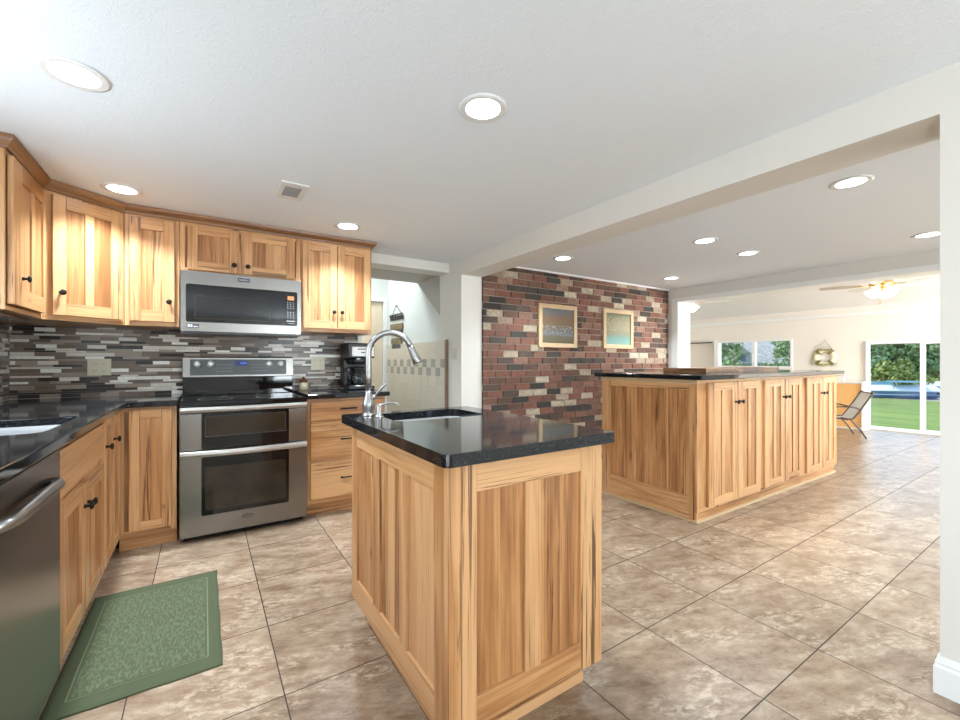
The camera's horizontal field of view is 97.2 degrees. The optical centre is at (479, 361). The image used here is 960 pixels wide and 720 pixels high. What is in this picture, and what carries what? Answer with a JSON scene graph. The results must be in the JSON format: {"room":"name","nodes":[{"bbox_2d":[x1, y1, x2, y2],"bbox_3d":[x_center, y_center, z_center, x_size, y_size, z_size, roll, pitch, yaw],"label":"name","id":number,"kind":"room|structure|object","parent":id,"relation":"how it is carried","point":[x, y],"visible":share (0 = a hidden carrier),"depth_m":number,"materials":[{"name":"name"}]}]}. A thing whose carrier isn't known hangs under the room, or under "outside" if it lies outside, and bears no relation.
{"room":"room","nodes":[
{"label":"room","id":0,"kind":"room"},
{"bbox_2d":[0,312,27,321],"bbox_3d":[-2.442,-0.224,2.096,0.200,0.020,0.380,0,0,-33],"label":"light","id":1,"kind":"object","parent":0,"point":[3,316],"visible":1,"depth_m":2.17,"materials":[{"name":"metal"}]},
{"bbox_2d":[9,253,448,399],"bbox_3d":[-1.791,0.070,3.627,3.365,2.190,0.208,0,0,-33],"label":"wall","id":2,"kind":"structure","parent":0,"point":[380,261],"depth_m":4.22,"materials":[{"name":"white paint"}]},
{"bbox_2d":[0,189,129,327],"bbox_3d":[-2.591,-0.603,2.621,0.606,0.735,0.588,0,0,-33],"label":"upper cabinet","id":3,"kind":"object","parent":2,"relation":"attached to","point":[85,240],"visible":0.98,"depth_m":2.55,"materials":[{"name":"brown wood"}]},
{"bbox_2d":[87,359,110,375],"bbox_3d":[-2.638,0.042,2.936,0.125,0.116,0.008,0,0,-33],"label":"outlet","id":4,"kind":"object","parent":2,"relation":"attached to","point":[95,367],"visible":1,"depth_m":2.93,"materials":[{"name":"beige plastic"}]},
{"bbox_2d":[124,213,179,329],"bbox_3d":[-2.272,-0.603,2.958,0.293,0.735,0.373,0,0,-33],"label":"upper cabinet","id":5,"kind":"object","parent":2,"relation":"attached to","point":[151,244],"visible":0.98,"depth_m":2.83,"materials":[{"name":"brown wood"}]},
{"bbox_2d":[9,324,357,398],"bbox_3d":[-2.070,-0.001,3.315,2.236,0.489,0.007,0,0,-33],"label":"backsplash","id":6,"kind":"structure","parent":2,"relation":"attached to","point":[46,361],"depth_m":3.03,"materials":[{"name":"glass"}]},
{"bbox_2d":[180,221,299,280],"bbox_3d":[-1.822,-0.796,3.251,0.777,0.348,0.373,0,0,-33],"label":"upper cabinet","id":7,"kind":"object","parent":2,"relation":"attached to","point":[203,248],"visible":0.97,"depth_m":3.10,"materials":[{"name":"brown wood"}]},
{"bbox_2d":[180,270,300,337],"bbox_3d":[-1.812,-0.406,3.234,0.762,0.424,0.403,0,0,-33],"label":"microwave","id":8,"kind":"object","parent":7,"relation":"attached to","point":[211,304],"visible":1,"depth_m":3.06,"materials":[{"name":"silver metal"}]},
{"bbox_2d":[311,357,324,369],"bbox_3d":[-1.426,0.018,3.727,0.115,0.116,0.008,0,0,-33],"label":"outlet","id":9,"kind":"object","parent":2,"relation":"attached to","point":[317,363],"visible":1,"depth_m":3.73,"materials":[{"name":"beige plastic"}]},
{"bbox_2d":[300,239,370,335],"bbox_3d":[-1.254,-0.603,3.622,0.575,0.735,0.373,0,0,-33],"label":"upper cabinet","id":10,"kind":"object","parent":2,"relation":"attached to","point":[335,279],"visible":0.97,"depth_m":3.49,"materials":[{"name":"brown wood"}]},
{"bbox_2d":[371,278,386,389],"bbox_3d":[-2.054,-0.285,5.526,2.000,2.900,0.100,0,0,-33],"label":"wall","id":11,"kind":"structure","parent":0,"point":[378,286],"depth_m":5.90,"materials":[{"name":"grey paint"}]},
{"bbox_2d":[362,297,387,411],"bbox_3d":[-1.606,0.140,5.755,0.720,2.050,0.106,0,0,-33],"label":"door","id":12,"kind":"structure","parent":11,"relation":"in","point":[376,307],"depth_m":5.90,"materials":[{"name":"white paint"}]},
{"bbox_2d":[371,256,435,282],"bbox_3d":[-1.370,-1.335,4.354,1.865,0.800,0.550,0,0,-33],"label":"ceiling","id":13,"kind":"structure","parent":0,"point":[376,273],"depth_m":4.68,"materials":[{"name":"beige paint"}]},
{"bbox_2d":[387,259,481,408],"bbox_3d":[-0.642,-0.285,5.169,0.245,2.900,2.040,0,0,-33],"label":"wall","id":14,"kind":"structure","parent":0,"point":[460,295],"depth_m":4.38,"materials":[{"name":"white paint"}]},
{"bbox_2d":[390,305,402,348],"bbox_3d":[-1.114,-0.457,5.640,0.022,0.574,0.462,0,0,-33],"label":"hanging sign","id":15,"kind":"object","parent":14,"relation":"attached to","point":[398,326],"visible":0.91,"depth_m":5.62,"materials":[{"name":"wood"}]},
{"bbox_2d":[387,340,444,410],"bbox_3d":[-0.835,0.472,5.222,0.017,1.385,1.730,0,0,-33],"label":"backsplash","id":16,"kind":"structure","parent":14,"relation":"attached to","point":[421,385],"depth_m":5.07,"materials":[{"name":"beige tile"}]},
{"bbox_2d":[418,276,439,314],"bbox_3d":[-0.596,-0.721,4.866,0.010,0.430,0.559,0,0,-33],"label":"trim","id":17,"kind":"structure","parent":14,"relation":"attached to","point":[430,287],"depth_m":4.74,"materials":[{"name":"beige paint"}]},
{"bbox_2d":[445,340,447,406],"bbox_3d":[-0.354,0.469,4.479,0.023,1.392,0.039,0,0,-33],"label":"trim","id":18,"kind":"structure","parent":14,"relation":"attached to","point":[446,341],"depth_m":4.46,"materials":[{"name":"brown metal"}]},
{"bbox_2d":[0,0,959,289],"bbox_3d":[1.855,-1.151,1.156,6.870,0.250,7.910,0,0,-33],"label":"ceiling","id":19,"kind":"structure","parent":0,"point":[209,105],"depth_m":1.75,"materials":[{"name":"white paint"}]},
{"bbox_2d":[35,54,111,92],"bbox_3d":[-1.446,-1.022,1.512,0.198,0.007,0.198,0,0,-33],"label":"recessed light","id":20,"kind":"object","parent":19,"relation":"in","point":[70,72],"visible":1,"depth_m":1.50,"materials":[{"name":"white paint"}]},
{"bbox_2d":[100,182,142,195],"bbox_3d":[-2.132,-1.022,2.523,0.198,0.007,0.198,0,0,-33],"label":"recessed light","id":21,"kind":"object","parent":19,"relation":"in","point":[118,188],"visible":1,"depth_m":2.52,"materials":[{"name":"white plastic"}]},
{"bbox_2d":[275,180,308,201],"bbox_3d":[-1.134,-1.022,2.550,0.150,0.008,0.270,0,0,-33],"label":"ceiling vent","id":22,"kind":"object","parent":19,"relation":"in","point":[286,190],"visible":1,"depth_m":2.54,"materials":[{"name":"white metal"}]},
{"bbox_2d":[334,222,360,230],"bbox_3d":[-1.002,-1.022,3.214,0.198,0.007,0.198,0,0,-33],"label":"recessed light","id":23,"kind":"object","parent":19,"relation":"in","point":[350,226],"visible":1,"depth_m":3.21,"materials":[{"name":"white plastic"}]},
{"bbox_2d":[459,93,507,122],"bbox_3d":[0.013,-1.022,1.716,0.198,0.007,0.198,0,0,-33],"label":"recessed light","id":24,"kind":"object","parent":19,"relation":"in","point":[479,107],"visible":1,"depth_m":1.71,"materials":[{"name":"white plastic"}]},
{"bbox_2d":[553,256,572,260],"bbox_3d":[0.825,-1.022,4.210,0.198,0.007,0.198,0,0,-33],"label":"recessed light","id":25,"kind":"object","parent":19,"relation":"in","point":[558,258],"visible":1,"depth_m":4.21,"materials":[{"name":"white"}]},
{"bbox_2d":[662,277,679,279],"bbox_3d":[2.356,-1.022,5.223,0.198,0.007,0.198,0,0,-33],"label":"recessed light","id":26,"kind":"object","parent":19,"relation":"in","point":[665,278],"visible":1,"depth_m":5.23,"materials":[{"name":"white"}]},
{"bbox_2d":[692,237,717,243],"bbox_3d":[1.912,-1.022,3.600,0.198,0.007,0.198,0,0,-33],"label":"recessed light","id":27,"kind":"object","parent":19,"relation":"in","point":[707,240],"visible":1,"depth_m":3.58,"materials":[{"name":"white plastic"}]},
{"bbox_2d":[736,250,759,255],"bbox_3d":[2.541,-1.022,4.016,0.198,0.007,0.198,0,0,-33],"label":"recessed light","id":28,"kind":"object","parent":19,"relation":"in","point":[753,252],"visible":1,"depth_m":4.01,"materials":[{"name":"white"}]},
{"bbox_2d":[829,175,874,189],"bbox_3d":[2.123,-1.022,2.424,0.198,0.007,0.198,0,0,-33],"label":"recessed light","id":29,"kind":"object","parent":19,"relation":"in","point":[853,181],"visible":1,"depth_m":2.42,"materials":[{"name":"white plastic"}]},
{"bbox_2d":[911,231,939,238],"bbox_3d":[3.627,-1.022,3.430,0.198,0.007,0.198,0,0,-33],"label":"recessed light","id":30,"kind":"object","parent":19,"relation":"in","point":[934,233],"visible":0.88,"depth_m":3.44,"materials":[{"name":"white plastic"}]},
{"bbox_2d":[38,427,959,719],"bbox_3d":[3.047,1.224,3.153,10.950,0.120,9.950,0,0,-33],"label":"floor","id":31,"kind":"structure","parent":0,"point":[818,599],"depth_m":1.95,"materials":[{"name":"tile"}]},
{"bbox_2d":[0,450,64,719],"bbox_3d":[-1.496,0.728,1.048,0.630,0.874,0.602,0,0,-33],"label":"dishwasher","id":32,"kind":"object","parent":31,"relation":"on","point":[30,499],"visible":0.98,"depth_m":1.18,"materials":[{"name":"silver metal"}]},
{"bbox_2d":[10,423,103,663],"bbox_3d":[-1.901,0.722,1.625,0.643,0.884,0.800,0,0,-33],"label":"base cabinet","id":33,"kind":"object","parent":31,"relation":"on","point":[82,495],"visible":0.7,"depth_m":1.71,"materials":[{"name":"brown wood"}]},
{"bbox_2d":[99,412,121,568],"bbox_3d":[-2.421,0.722,2.423,0.643,0.884,1.100,0,0,-33],"label":"base cabinet","id":34,"kind":"object","parent":31,"relation":"on","point":[112,438],"visible":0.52,"depth_m":2.28,"materials":[{"name":"brown wood"}]},
{"bbox_2d":[39,570,222,719],"bbox_3d":[-1.433,1.160,1.847,0.508,0.007,0.872,0,0,-33],"label":"rug","id":35,"kind":"object","parent":31,"relation":"on","point":[128,643],"visible":1,"depth_m":1.73,"materials":[{"name":"green fabric"}]},
{"bbox_2d":[119,405,179,550],"bbox_3d":[-2.210,0.722,2.860,0.288,0.884,0.605,0,0,-33],"label":"base cabinet","id":36,"kind":"object","parent":31,"relation":"on","point":[149,443],"visible":0.81,"depth_m":2.62,"materials":[{"name":"brown wood"}]},
{"bbox_2d":[179,356,306,540],"bbox_3d":[-1.738,0.563,3.121,0.767,1.202,0.673,0,0,-33],"label":"range","id":37,"kind":"object","parent":31,"relation":"on","point":[243,424],"visible":1,"depth_m":2.91,"materials":[{"name":"silver metal"}]},
{"bbox_2d":[179,392,306,407],"bbox_3d":[-1.743,0.276,3.131,0.764,0.033,0.620,0,0,-33],"label":"cooktop","id":38,"kind":"object","parent":37,"relation":"in","point":[198,399],"depth_m":2.99,"materials":[{"name":"black glass"}]},
{"bbox_2d":[305,396,384,515],"bbox_3d":[-1.171,0.722,3.515,0.600,0.884,0.644,0,0,-33],"label":"base cabinet","id":39,"kind":"object","parent":31,"relation":"on","point":[329,440],"visible":0.52,"depth_m":3.21,"materials":[{"name":"brown wood"}]},
{"bbox_2d":[293,389,389,398],"bbox_3d":[-1.164,0.262,3.518,0.628,0.035,0.641,0,0,-33],"label":"countertop","id":40,"kind":"structure","parent":39,"relation":"on","point":[338,393],"depth_m":3.30,"materials":[{"name":"black stone"}]},
{"bbox_2d":[299,377,307,389],"bbox_3d":[-1.486,0.188,3.568,0.072,0.113,0.072,0,0,-33],"label":"jar candle","id":41,"kind":"object","parent":40,"relation":"on","point":[303,385],"visible":0.98,"depth_m":3.54,"materials":[{"name":"beige wax"}]},
{"bbox_2d":[311,380,347,390],"bbox_3d":[-1.234,0.202,3.561,0.185,0.080,0.301,0,0,33],"label":"power cord","id":42,"kind":"object","parent":40,"relation":"on","point":[343,388],"visible":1,"depth_m":3.51,"materials":[{"name":"black plastic"}]},
{"bbox_2d":[341,343,374,389],"bbox_3d":[-1.090,0.044,3.754,0.237,0.400,0.260,0,0,-33],"label":"coffee maker","id":43,"kind":"object","parent":40,"relation":"on","point":[353,369],"visible":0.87,"depth_m":3.68,"materials":[{"name":"black plastic"}]},
{"bbox_2d":[349,358,365,364],"bbox_3d":[-1.063,0.002,3.719,0.170,0.055,0.170,0,0,-33],"label":"basket","id":44,"kind":"object","parent":43,"relation":"on","point":[352,361],"depth_m":3.65,"materials":[{"name":"black plastic"}]},
{"bbox_2d":[352,416,601,719],"bbox_3d":[-0.073,0.722,1.704,0.620,0.884,0.896,0,0,-33],"label":"base cabinet","id":45,"kind":"object","parent":31,"relation":"on","point":[481,584],"visible":0.86,"depth_m":1.33,"materials":[{"name":"brown wood"}]},
{"bbox_2d":[342,406,614,467],"bbox_3d":[-0.081,0.262,1.696,0.674,0.036,1.000,0,0,-33],"label":"countertop","id":46,"kind":"structure","parent":45,"relation":"on","point":[478,436],"depth_m":1.43,"materials":[{"name":"black stone"}]},
{"bbox_2d":[374,402,399,417],"bbox_3d":[-0.407,0.211,1.857,0.109,0.065,0.042,0,0,-12],"label":"soap dispenser","id":47,"kind":"object","parent":46,"relation":"on","point":[378,406],"visible":1,"depth_m":1.84,"materials":[{"name":"silver metal"}]},
{"bbox_2d":[362,330,421,415],"bbox_3d":[-0.399,0.050,1.923,0.267,0.386,0.060,0,0,-11],"label":"faucet","id":48,"kind":"object","parent":46,"relation":"on","point":[368,404],"visible":1,"depth_m":1.90,"materials":[{"name":"silver metal"}]},
{"bbox_2d":[394,416,459,420],"bbox_3d":[-0.224,0.362,1.935,0.444,0.164,0.308,0,0,-33],"label":"prep sink","id":49,"kind":"object","parent":46,"relation":"in","point":[418,419],"visible":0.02,"depth_m":2.10,"materials":[{"name":"metal"}]},
{"bbox_2d":[601,377,760,523],"bbox_3d":[1.724,0.650,3.627,0.956,1.029,0.921,0,0,-33],"label":"base cabinet","id":50,"kind":"object","parent":31,"relation":"on","point":[688,450],"visible":0.95,"depth_m":3.28,"materials":[{"name":"brown wood"}]},
{"bbox_2d":[594,370,843,379],"bbox_3d":[2.417,0.117,4.101,2.720,0.036,0.972,0,0,-33],"label":"countertop","id":51,"kind":"structure","parent":50,"relation":"on","point":[781,373],"depth_m":3.44,"materials":[{"name":"black stone"}]},
{"bbox_2d":[663,367,778,372],"bbox_3d":[2.368,0.080,4.112,1.360,0.036,0.400,0,0,-33],"label":"serving board","id":52,"kind":"object","parent":51,"relation":"on","point":[691,369],"visible":0.97,"depth_m":3.83,"materials":[{"name":"brown wood"}]},
{"bbox_2d":[759,376,802,499],"bbox_3d":[2.479,0.650,4.115,0.839,1.029,0.913,0,0,-33],"label":"base cabinet","id":53,"kind":"object","parent":31,"relation":"on","point":[781,397],"visible":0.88,"depth_m":3.72,"materials":[{"name":"brown wood"}]},
{"bbox_2d":[801,374,835,483],"bbox_3d":[3.172,0.650,4.567,0.814,1.029,0.913,0,0,-33],"label":"base cabinet","id":54,"kind":"object","parent":31,"relation":"on","point":[819,391],"visible":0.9,"depth_m":4.18,"materials":[{"name":"brown wood"}]},
{"bbox_2d":[836,381,870,430],"bbox_3d":[6.253,0.757,7.728,0.360,0.815,1.250,0,0,-33],"label":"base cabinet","id":55,"kind":"object","parent":31,"relation":"on","point":[846,391],"visible":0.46,"depth_m":7.27,"materials":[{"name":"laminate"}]},
{"bbox_2d":[835,375,845,380],"bbox_3d":[6.359,0.299,7.493,0.106,0.100,0.156,0,0,-33],"label":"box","id":56,"kind":"object","parent":55,"relation":"on","point":[838,377],"visible":0.7,"depth_m":7.44,"materials":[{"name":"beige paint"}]},
{"bbox_2d":[836,390,873,438],"bbox_3d":[5.650,0.809,6.600,0.632,0.707,0.502,0,0,24],"label":"patio chair","id":57,"kind":"object","parent":31,"relation":"on","point":[862,398],"visible":0.7,"depth_m":6.48,"materials":[{"name":"fabric"}]},
{"bbox_3d":[-1.173,0.722,0.510,0.643,0.884,0.635,0,0,-33],"label":"base cabinet","id":58,"kind":"object","parent":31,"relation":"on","visible":0},
{"bbox_2d":[0,394,182,483],"bbox_3d":[-1.761,0.262,1.629,0.904,0.035,3.153,0,0,-33],"label":"countertop","id":59,"kind":"structure","parent":58,"relation":"on","point":[76,416],"depth_m":1.85,"materials":[{"name":"black stone"}]},
{"bbox_2d":[0,425,58,435],"bbox_3d":[-1.816,0.378,1.561,0.415,0.194,0.560,0,0,-33],"label":"sink","id":60,"kind":"object","parent":59,"relation":"in","point":[31,429],"visible":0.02,"depth_m":1.81,"materials":[{"name":"metal"}]},
{"bbox_2d":[482,268,667,428],"bbox_3d":[1.343,0.070,5.289,3.206,2.190,0.128,0,0,-33],"label":"brick wall","id":61,"kind":"structure","parent":0,"point":[520,377],"depth_m":4.93,"materials":[{"name":"red brick"}]},
{"bbox_2d":[538,303,576,347],"bbox_3d":[0.906,-0.405,4.913,0.597,0.495,0.026,0,0,-33],"label":"framed picture","id":62,"kind":"object","parent":61,"relation":"attached to","point":[557,324],"visible":1,"depth_m":4.90,"materials":[{"name":"brown wood"}]},
{"bbox_2d":[543,308,572,343],"bbox_3d":[0.903,-0.405,4.917,0.497,0.395,0.008,0,0,-33],"label":"print","id":63,"kind":"object","parent":62,"relation":"attached to","point":[557,322],"depth_m":4.91},
{"bbox_2d":[514,266,668,290],"bbox_3d":[1.378,-1.018,5.226,3.180,0.016,0.022,0,0,-33],"label":"trim","id":64,"kind":"structure","parent":61,"relation":"attached to","point":[517,266],"depth_m":5.17,"materials":[{"name":"white paint"}]},
{"bbox_2d":[602,308,633,348],"bbox_3d":[1.794,-0.413,5.492,0.583,0.500,0.026,0,0,-33],"label":"framed picture","id":65,"kind":"object","parent":61,"relation":"attached to","point":[617,325],"visible":1,"depth_m":5.48,"materials":[{"name":"brown wood"}]},
{"bbox_2d":[607,313,629,344],"bbox_3d":[1.791,-0.413,5.496,0.483,0.400,0.008,0,0,-33],"label":"print","id":66,"kind":"object","parent":65,"relation":"attached to","point":[618,324],"depth_m":5.49},
{"bbox_2d":[668,249,939,367],"bbox_3d":[4.283,-0.096,3.959,0.260,2.520,9.950,0,0,-33],"label":"wall","id":67,"kind":"structure","parent":0,"point":[929,257],"depth_m":4.68,"materials":[{"name":"white paint"}]},
{"bbox_2d":[671,263,939,367],"bbox_3d":[4.932,0.138,2.964,0.300,2.053,7.575,0,0,-33],"label":"trim","id":68,"kind":"structure","parent":67,"relation":"attached to","point":[680,307],"depth_m":5.24,"materials":[{"name":"white paint"}]},
{"bbox_2d":[690,310,939,380],"bbox_3d":[7.584,0.015,6.173,0.150,2.300,10.050,0,0,-33],"label":"wall","id":69,"kind":"structure","parent":0,"point":[847,336],"depth_m":7.76,"materials":[{"name":"beige paint"}]},
{"bbox_2d":[690,330,713,340],"bbox_3d":[5.044,-0.665,9.883,0.050,0.380,0.840,0,0,-33],"label":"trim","id":70,"kind":"structure","parent":69,"relation":"attached to","point":[694,336],"depth_m":9.83,"materials":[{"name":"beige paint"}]},
{"bbox_2d":[714,339,791,367],"bbox_3d":[5.723,-0.101,8.929,0.115,0.730,1.500,0,0,-33],"label":"window","id":71,"kind":"structure","parent":69,"relation":"in","point":[717,345],"depth_m":8.87,"materials":[{"name":"white plastic"}]},
{"bbox_2d":[690,300,939,326],"bbox_3d":[7.534,-0.908,6.080,0.035,0.105,9.950,0,0,-33],"label":"trim","id":72,"kind":"structure","parent":69,"relation":"attached to","point":[932,303],"depth_m":7.79,"materials":[{"name":"beige paint"}]},
{"bbox_2d":[811,341,836,366],"bbox_3d":[6.373,-0.146,7.850,0.034,0.507,0.392,0,0,-33],"label":"life ring","id":73,"kind":"object","parent":69,"relation":"attached to","point":[831,352],"visible":1,"depth_m":7.83,"materials":[{"name":"yellow paint"}]},
{"bbox_2d":[865,339,939,435],"bbox_3d":[7.276,0.409,6.568,0.135,1.510,1.950,0,0,-33],"label":"door","id":74,"kind":"structure","parent":69,"relation":"in","point":[923,343],"depth_m":6.81,"materials":[{"name":"white plastic"}]},
{"bbox_2d":[690,274,939,319],"bbox_3d":[5.991,-1.268,5.074,3.820,0.635,9.950,0,0,-33],"label":"ceiling","id":75,"kind":"structure","parent":0,"point":[812,299],"depth_m":7.27,"materials":[{"name":"white paint"}]},
{"bbox_2d":[690,300,729,311],"bbox_3d":[3.594,-1.006,7.288,1.219,0.520,1.162,0,0,43],"label":"ceiling fan","id":76,"kind":"object","parent":75,"relation":"hanging from","point":[694,306],"visible":0.31,"depth_m":7.17,"materials":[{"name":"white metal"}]},
{"bbox_2d":[819,276,939,304],"bbox_3d":[5.175,-0.991,5.489,1.219,0.520,1.162,0,0,14],"label":"ceiling fan","id":77,"kind":"object","parent":75,"relation":"hanging from","point":[874,288],"visible":0.84,"depth_m":5.44,"materials":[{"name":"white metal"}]},
{"bbox_2d":[870,357,934,399],"bbox_3d":[39.935,1.872,40.749,5.527,4.469,4.713,0,0,23],"label":"shrub","id":78,"kind":"object","parent":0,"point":[891,373],"visible":0.5,"depth_m":40.40,"materials":[{"name":"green plant"}]},
{"bbox_2d":[871,380,939,398],"bbox_3d":[33.909,2.246,34.016,5.100,1.360,1.674,0,0,19],"label":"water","id":79,"kind":"structure","parent":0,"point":[880,391],"depth_m":33.55,"materials":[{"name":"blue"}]},
{"bbox_2d":[940,61,959,663],"bbox_3d":[2.909,0.070,-0.273,0.245,2.190,4.363,0,0,-33],"label":"wall","id":80,"kind":"structure","parent":0,"point":[949,75],"depth_m":1.47,"materials":[{"name":"white paint"}]},
{"bbox_2d":[461,69,939,276],"bbox_3d":[0.817,-0.947,2.935,0.245,0.157,3.297,0,0,-33],"label":"beam","id":81,"kind":"structure","parent":80,"relation":"attached to","point":[904,116],"depth_m":2.03,"materials":[{"name":"white paint"}]},
{"bbox_2d":[933,652,959,703],"bbox_3d":[2.900,1.099,-0.270,0.261,0.130,4.378,0,0,-33],"label":"baseboard","id":82,"kind":"structure","parent":80,"relation":"attached to","point":[946,672],"depth_m":1.46,"materials":[{"name":"white paint"}]},
{"bbox_3d":[-0.916,0.070,-0.650,0.155,2.190,7.912,0,0,-33],"label":"wall","id":83,"kind":"structure","parent":0,"visible":0},
{"bbox_2d":[0,323,9,400],"bbox_3d":[-2.595,-0.001,2.074,0.007,0.489,1.500,0,0,-33],"label":"trim","id":84,"kind":"structure","parent":83,"relation":"attached to","point":[4,328],"depth_m":2.63,"materials":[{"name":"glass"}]},
{"bbox_2d":[0,147,45,318],"bbox_3d":[-2.406,-0.603,2.080,0.348,0.735,0.533,0,0,-33],"label":"upper cabinet","id":85,"kind":"object","parent":83,"relation":"attached to","point":[22,198],"visible":1,"depth_m":2.04,"materials":[{"name":"brown wood"}]},
{"bbox_2d":[0,132,376,249],"bbox_3d":[-1.829,-0.996,2.916,0.701,0.056,2.561,0,0,35],"label":"crown molding","id":86,"kind":"structure","parent":85,"relation":"attached to","point":[8,141],"depth_m":2.81,"materials":[{"name":"brown wood"}]},
{"label":"outside","id":87,"kind":"structure","parent":0,"visible":0},
{"bbox_2d":[871,398,939,430],"bbox_3d":[13.811,2.156,29.908,36.180,1.700,85.000,0,0,-33],"label":"ground","id":88,"kind":"structure","parent":87,"point":[894,413],"depth_m":14.12,"materials":[{"name":"green plant"}]},
{"bbox_2d":[722,342,743,365],"bbox_3d":[16.467,-0.604,30.065,4.433,5.968,4.958,0,0,19],"label":"tree","id":89,"kind":"object","parent":88,"relation":"on","point":[735,348],"visible":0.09,"depth_m":28.21,"materials":[{"name":"green plant"}]},
{"bbox_2d":[722,359,744,365],"bbox_3d":[15.072,1.159,25.032,2.994,2.522,3.092,0,0,-7],"label":"shrub","id":90,"kind":"object","parent":88,"relation":"on","point":[728,360],"visible":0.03,"depth_m":25.04,"materials":[{"name":"green plant"}]},
{"bbox_2d":[723,341,789,365],"bbox_3d":[21.897,0.020,33.096,5.800,4.900,5.300,0,0,21],"label":"house","id":91,"kind":"structure","parent":88,"relation":"on","point":[764,349],"depth_m":31.35,"materials":[{"name":"grey"}]},
{"bbox_2d":[759,361,776,365],"bbox_3d":[16.758,1.196,23.921,2.485,2.533,2.507,0,0,-33],"label":"shrub","id":92,"kind":"object","parent":88,"relation":"on","point":[774,363],"visible":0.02,"depth_m":24.22,"materials":[{"name":"green plant"}]},
{"bbox_2d":[771,341,789,365],"bbox_3d":[19.308,-0.862,26.023,2.339,6.477,2.563,0,0,22],"label":"tree","id":93,"kind":"object","parent":88,"relation":"on","point":[782,350],"visible":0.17,"depth_m":26.09,"materials":[{"name":"green plant"}]},
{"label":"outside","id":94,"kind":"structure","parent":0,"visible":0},
{"bbox_3d":[62.988,2.506,59.013,50.000,1.000,150.000,0,0,-33],"label":"bank","id":95,"kind":"object","parent":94,"visible":0},
{"bbox_2d":[870,344,889,373],"bbox_3d":[42.025,-0.569,47.236,6.112,8.758,7.271,0,0,33],"label":"tree","id":96,"kind":"object","parent":95,"relation":"on","point":[876,352],"visible":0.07,"depth_m":45.37,"materials":[{"name":"green plant"}]},
{"bbox_2d":[870,343,919,377],"bbox_3d":[49.388,-0.504,52.303,6.907,9.489,8.079,0,0,26],"label":"tree","id":97,"kind":"object","parent":95,"relation":"on","point":[895,350],"visible":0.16,"depth_m":49.64,"materials":[{"name":"green plant"}]},
{"bbox_2d":[886,343,939,376],"bbox_3d":[52.379,-0.263,50.382,7.450,9.144,6.645,0,0,-33],"label":"tree","id":98,"kind":"object","parent":95,"relation":"on","point":[932,351],"visible":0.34,"depth_m":48.46,"materials":[{"name":"green plant"}]},
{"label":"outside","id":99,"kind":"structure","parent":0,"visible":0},
{"bbox_2d":[872,397,939,400],"bbox_3d":[30.636,2.981,40.887,4.000,0.010,85.000,0,0,-33],"label":"shore","id":100,"kind":"structure","parent":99,"point":[937,399],"depth_m":32.98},
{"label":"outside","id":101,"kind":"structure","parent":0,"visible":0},
{"label":"water","id":102,"kind":"object","parent":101,"visible":0},
{"bbox_2d":[871,381,892,384],"bbox_3d":[36.974,2.391,40.016,3.700,1.070,1.674,0,0,19],"label":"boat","id":103,"kind":"object","parent":102,"relation":"on","point":[872,382],"visible":0.02,"depth_m":39.50,"materials":[{"name":"plastic"}]},
{"bbox_2d":[926,381,939,387],"bbox_3d":[43.963,2.390,40.016,4.500,1.071,1.674,0,0,19],"label":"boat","id":104,"kind":"object","parent":102,"relation":"on","point":[937,383],"visible":0.03,"depth_m":39.89,"materials":[{"name":"white"}]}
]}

